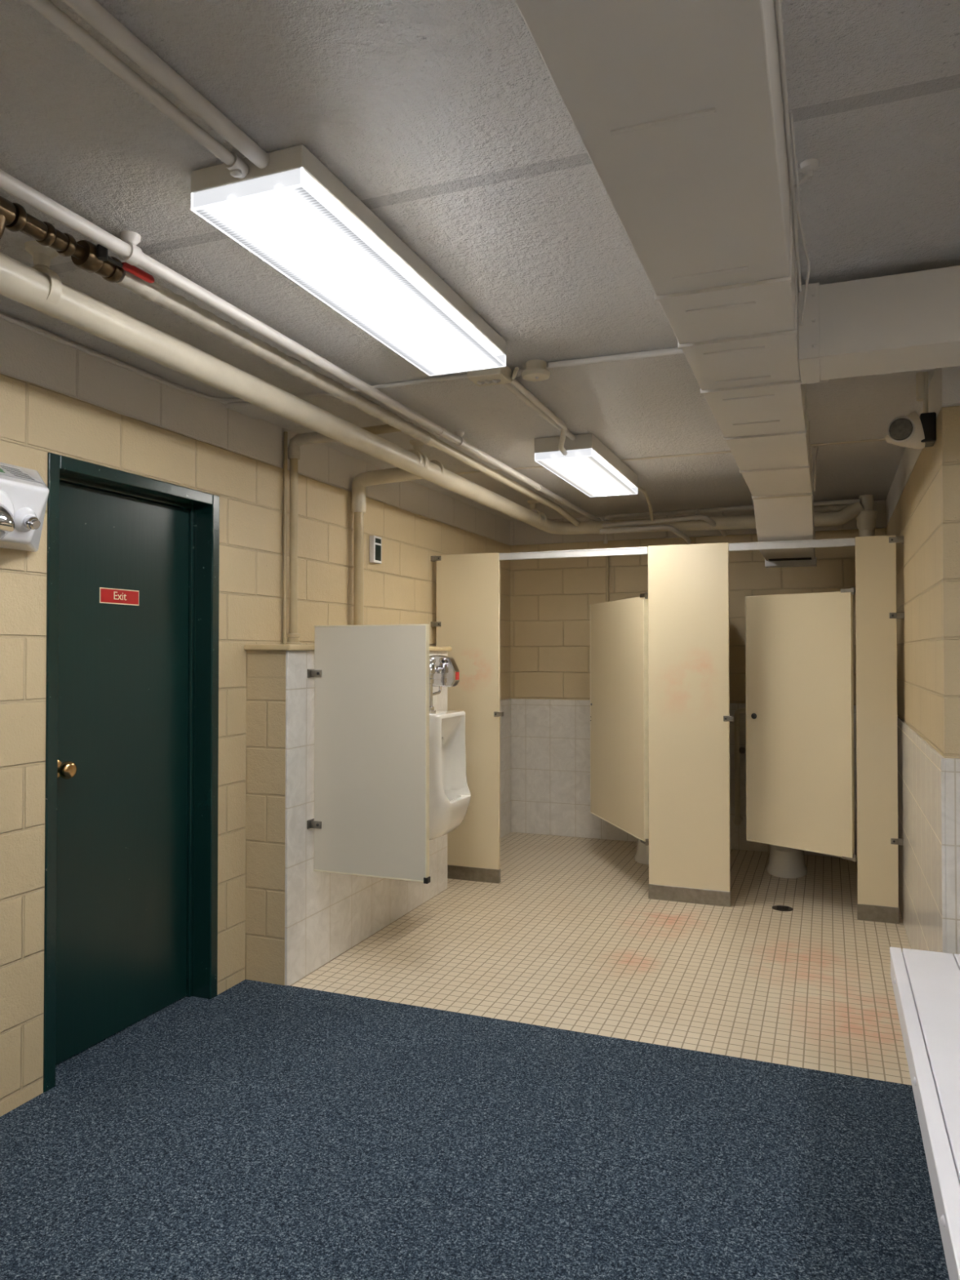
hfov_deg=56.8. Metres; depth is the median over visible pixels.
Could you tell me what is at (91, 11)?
conduit
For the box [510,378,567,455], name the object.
conduit
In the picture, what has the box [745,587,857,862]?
door
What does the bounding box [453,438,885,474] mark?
trim
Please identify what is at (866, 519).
stack
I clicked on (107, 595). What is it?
exit sign
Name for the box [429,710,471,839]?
urinal
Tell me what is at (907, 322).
duct
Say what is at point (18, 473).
print
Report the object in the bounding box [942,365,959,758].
wall
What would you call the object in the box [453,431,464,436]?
cup
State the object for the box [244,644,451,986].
wall
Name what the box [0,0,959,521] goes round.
ceiling
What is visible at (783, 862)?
toilet
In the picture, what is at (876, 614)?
pilaster
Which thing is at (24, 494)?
dryer
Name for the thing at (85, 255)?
valve
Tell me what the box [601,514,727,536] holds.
pipe
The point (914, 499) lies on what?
wall
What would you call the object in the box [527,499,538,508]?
cup
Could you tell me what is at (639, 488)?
conduit
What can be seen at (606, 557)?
pipe
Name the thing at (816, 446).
cable
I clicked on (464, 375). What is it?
conduit
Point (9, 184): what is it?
pipe
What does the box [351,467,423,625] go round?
downpipe
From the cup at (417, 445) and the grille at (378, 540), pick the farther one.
the grille at (378, 540)
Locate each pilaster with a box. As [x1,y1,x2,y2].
[431,552,503,883]
[648,542,733,906]
[855,535,904,924]
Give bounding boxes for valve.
[0,195,155,283]
[429,654,459,712]
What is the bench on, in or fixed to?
on the carpet
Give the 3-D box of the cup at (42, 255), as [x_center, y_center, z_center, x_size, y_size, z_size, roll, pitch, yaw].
[-1.120,-0.977,2.268,0.080,0.050,0.080,0,-1,21]
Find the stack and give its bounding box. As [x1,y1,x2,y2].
[855,494,877,536]
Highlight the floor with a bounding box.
[289,831,911,1085]
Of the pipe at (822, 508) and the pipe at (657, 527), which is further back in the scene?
the pipe at (657, 527)
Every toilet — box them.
[634,838,648,864]
[766,844,807,878]
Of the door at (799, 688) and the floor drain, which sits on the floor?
the floor drain
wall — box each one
[0,311,510,1116]
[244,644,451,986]
[510,500,885,705]
[885,367,944,757]
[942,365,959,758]
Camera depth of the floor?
4.07 m
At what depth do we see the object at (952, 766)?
3.02 m
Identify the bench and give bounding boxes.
[889,946,959,1279]
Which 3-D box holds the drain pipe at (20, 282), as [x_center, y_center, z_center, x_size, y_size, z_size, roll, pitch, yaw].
[-0.099,-0.889,2.084,2.146,0.159,8.984,0,-1,21]
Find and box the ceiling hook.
[794,158,820,188]
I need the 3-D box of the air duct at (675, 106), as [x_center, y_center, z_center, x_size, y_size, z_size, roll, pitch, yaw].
[0.421,-0.751,1.675,0.306,0.460,8.565,0,-1,21]
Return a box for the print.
[0,465,34,479]
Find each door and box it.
[43,452,219,1092]
[590,592,648,845]
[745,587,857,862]
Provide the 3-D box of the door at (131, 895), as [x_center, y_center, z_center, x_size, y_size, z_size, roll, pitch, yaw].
[-1.299,0.427,3.263,0.156,2.050,0.860,0,-1,21]
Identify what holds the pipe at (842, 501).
attached to the ceiling
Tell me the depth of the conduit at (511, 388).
3.63 m
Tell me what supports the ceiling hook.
attached to the ceiling
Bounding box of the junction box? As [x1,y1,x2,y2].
[466,365,518,386]
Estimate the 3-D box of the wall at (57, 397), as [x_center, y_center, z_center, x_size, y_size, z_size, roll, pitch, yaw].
[-1.569,0.224,2.653,0.200,2.440,9.400,0,-1,21]
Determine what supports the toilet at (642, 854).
on the floor
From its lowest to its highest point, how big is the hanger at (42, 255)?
0.158 m
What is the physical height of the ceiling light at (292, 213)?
0.085 m
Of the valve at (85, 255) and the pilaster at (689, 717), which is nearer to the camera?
the valve at (85, 255)
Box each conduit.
[23,0,248,178]
[62,0,269,168]
[226,373,466,407]
[501,382,575,439]
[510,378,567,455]
[547,346,684,368]
[637,485,653,520]
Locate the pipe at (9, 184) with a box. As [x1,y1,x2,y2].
[0,168,601,520]
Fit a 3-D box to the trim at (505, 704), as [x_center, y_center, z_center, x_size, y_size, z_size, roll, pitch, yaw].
[-0.070,0.972,6.178,0.012,1.045,1.698,0,-1,21]
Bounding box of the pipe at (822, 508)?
[813,503,851,512]
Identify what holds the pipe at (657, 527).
attached to the drain pipe at (20, 282)
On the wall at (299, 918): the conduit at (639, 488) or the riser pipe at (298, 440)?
the riser pipe at (298, 440)
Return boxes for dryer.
[0,462,48,551]
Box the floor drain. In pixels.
[772,905,793,911]
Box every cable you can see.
[0,312,245,401]
[789,110,810,325]
[813,445,818,490]
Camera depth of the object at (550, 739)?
6.82 m
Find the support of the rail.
attached to the pilaster at (689, 717)
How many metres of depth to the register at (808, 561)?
5.54 m
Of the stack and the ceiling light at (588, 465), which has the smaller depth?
the ceiling light at (588, 465)
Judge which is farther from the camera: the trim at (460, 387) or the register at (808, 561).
the register at (808, 561)
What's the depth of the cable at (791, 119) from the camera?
1.98 m
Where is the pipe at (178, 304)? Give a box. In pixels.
[115,270,580,525]
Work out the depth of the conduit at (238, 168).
1.56 m
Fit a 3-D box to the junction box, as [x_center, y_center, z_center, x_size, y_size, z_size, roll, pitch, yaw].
[0.065,-0.956,3.228,0.176,0.064,0.173,0,-1,21]
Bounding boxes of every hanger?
[24,240,62,304]
[118,231,142,266]
[408,439,428,468]
[453,431,465,447]
[527,499,541,519]
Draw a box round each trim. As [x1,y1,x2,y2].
[226,377,523,419]
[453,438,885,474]
[500,698,511,838]
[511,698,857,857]
[517,353,690,386]
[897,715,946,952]
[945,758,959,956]
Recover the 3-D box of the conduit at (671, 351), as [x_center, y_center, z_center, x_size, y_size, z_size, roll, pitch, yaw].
[0.509,-0.979,3.067,0.560,0.024,0.024,0,-1,20]
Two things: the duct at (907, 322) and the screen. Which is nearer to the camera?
the duct at (907, 322)
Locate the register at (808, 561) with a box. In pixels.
[764,556,816,568]
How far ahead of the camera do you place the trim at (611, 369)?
3.22 m
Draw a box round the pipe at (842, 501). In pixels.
[603,498,860,543]
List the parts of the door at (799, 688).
latch knob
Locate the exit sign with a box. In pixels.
[99,586,138,605]
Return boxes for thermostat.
[368,535,382,564]
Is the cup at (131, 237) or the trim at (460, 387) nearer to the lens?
the cup at (131, 237)
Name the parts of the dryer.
label plate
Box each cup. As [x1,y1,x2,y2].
[24,240,58,268]
[120,231,141,244]
[408,439,424,452]
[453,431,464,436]
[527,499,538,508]
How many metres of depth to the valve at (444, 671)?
4.69 m
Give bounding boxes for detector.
[521,359,550,381]
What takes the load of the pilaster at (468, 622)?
on the floor
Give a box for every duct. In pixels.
[514,0,816,568]
[797,265,959,384]
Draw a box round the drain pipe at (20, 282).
[0,252,863,534]
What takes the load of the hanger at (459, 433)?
attached to the ceiling
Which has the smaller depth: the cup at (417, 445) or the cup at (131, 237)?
the cup at (131, 237)
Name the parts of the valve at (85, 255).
valve stem, lever arm, lever handle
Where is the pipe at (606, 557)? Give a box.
[605,546,608,602]
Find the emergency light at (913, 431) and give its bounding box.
[884,371,936,448]
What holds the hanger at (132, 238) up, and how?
attached to the ceiling
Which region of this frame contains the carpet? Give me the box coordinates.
[0,979,949,1279]
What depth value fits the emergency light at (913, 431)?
3.25 m
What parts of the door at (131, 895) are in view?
handle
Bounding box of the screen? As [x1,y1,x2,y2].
[306,623,430,884]
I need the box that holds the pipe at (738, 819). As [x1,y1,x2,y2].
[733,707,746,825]
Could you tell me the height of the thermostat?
0.147 m
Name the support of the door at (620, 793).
attached to the pilaster at (689, 717)
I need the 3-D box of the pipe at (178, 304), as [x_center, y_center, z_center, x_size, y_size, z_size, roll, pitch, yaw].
[-0.084,-0.875,4.417,0.254,0.139,4.577,0,-1,24]
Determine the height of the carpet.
0.009 m
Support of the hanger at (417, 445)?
hanging from the ceiling
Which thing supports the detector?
attached to the ceiling
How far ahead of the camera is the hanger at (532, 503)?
6.03 m
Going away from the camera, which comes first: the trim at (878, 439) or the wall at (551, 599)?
the trim at (878, 439)
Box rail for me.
[498,537,855,560]
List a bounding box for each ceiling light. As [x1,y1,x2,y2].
[191,144,506,376]
[534,433,637,497]
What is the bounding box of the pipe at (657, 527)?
[599,524,691,543]
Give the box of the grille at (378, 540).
[375,537,381,543]
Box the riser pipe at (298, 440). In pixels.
[283,424,400,644]

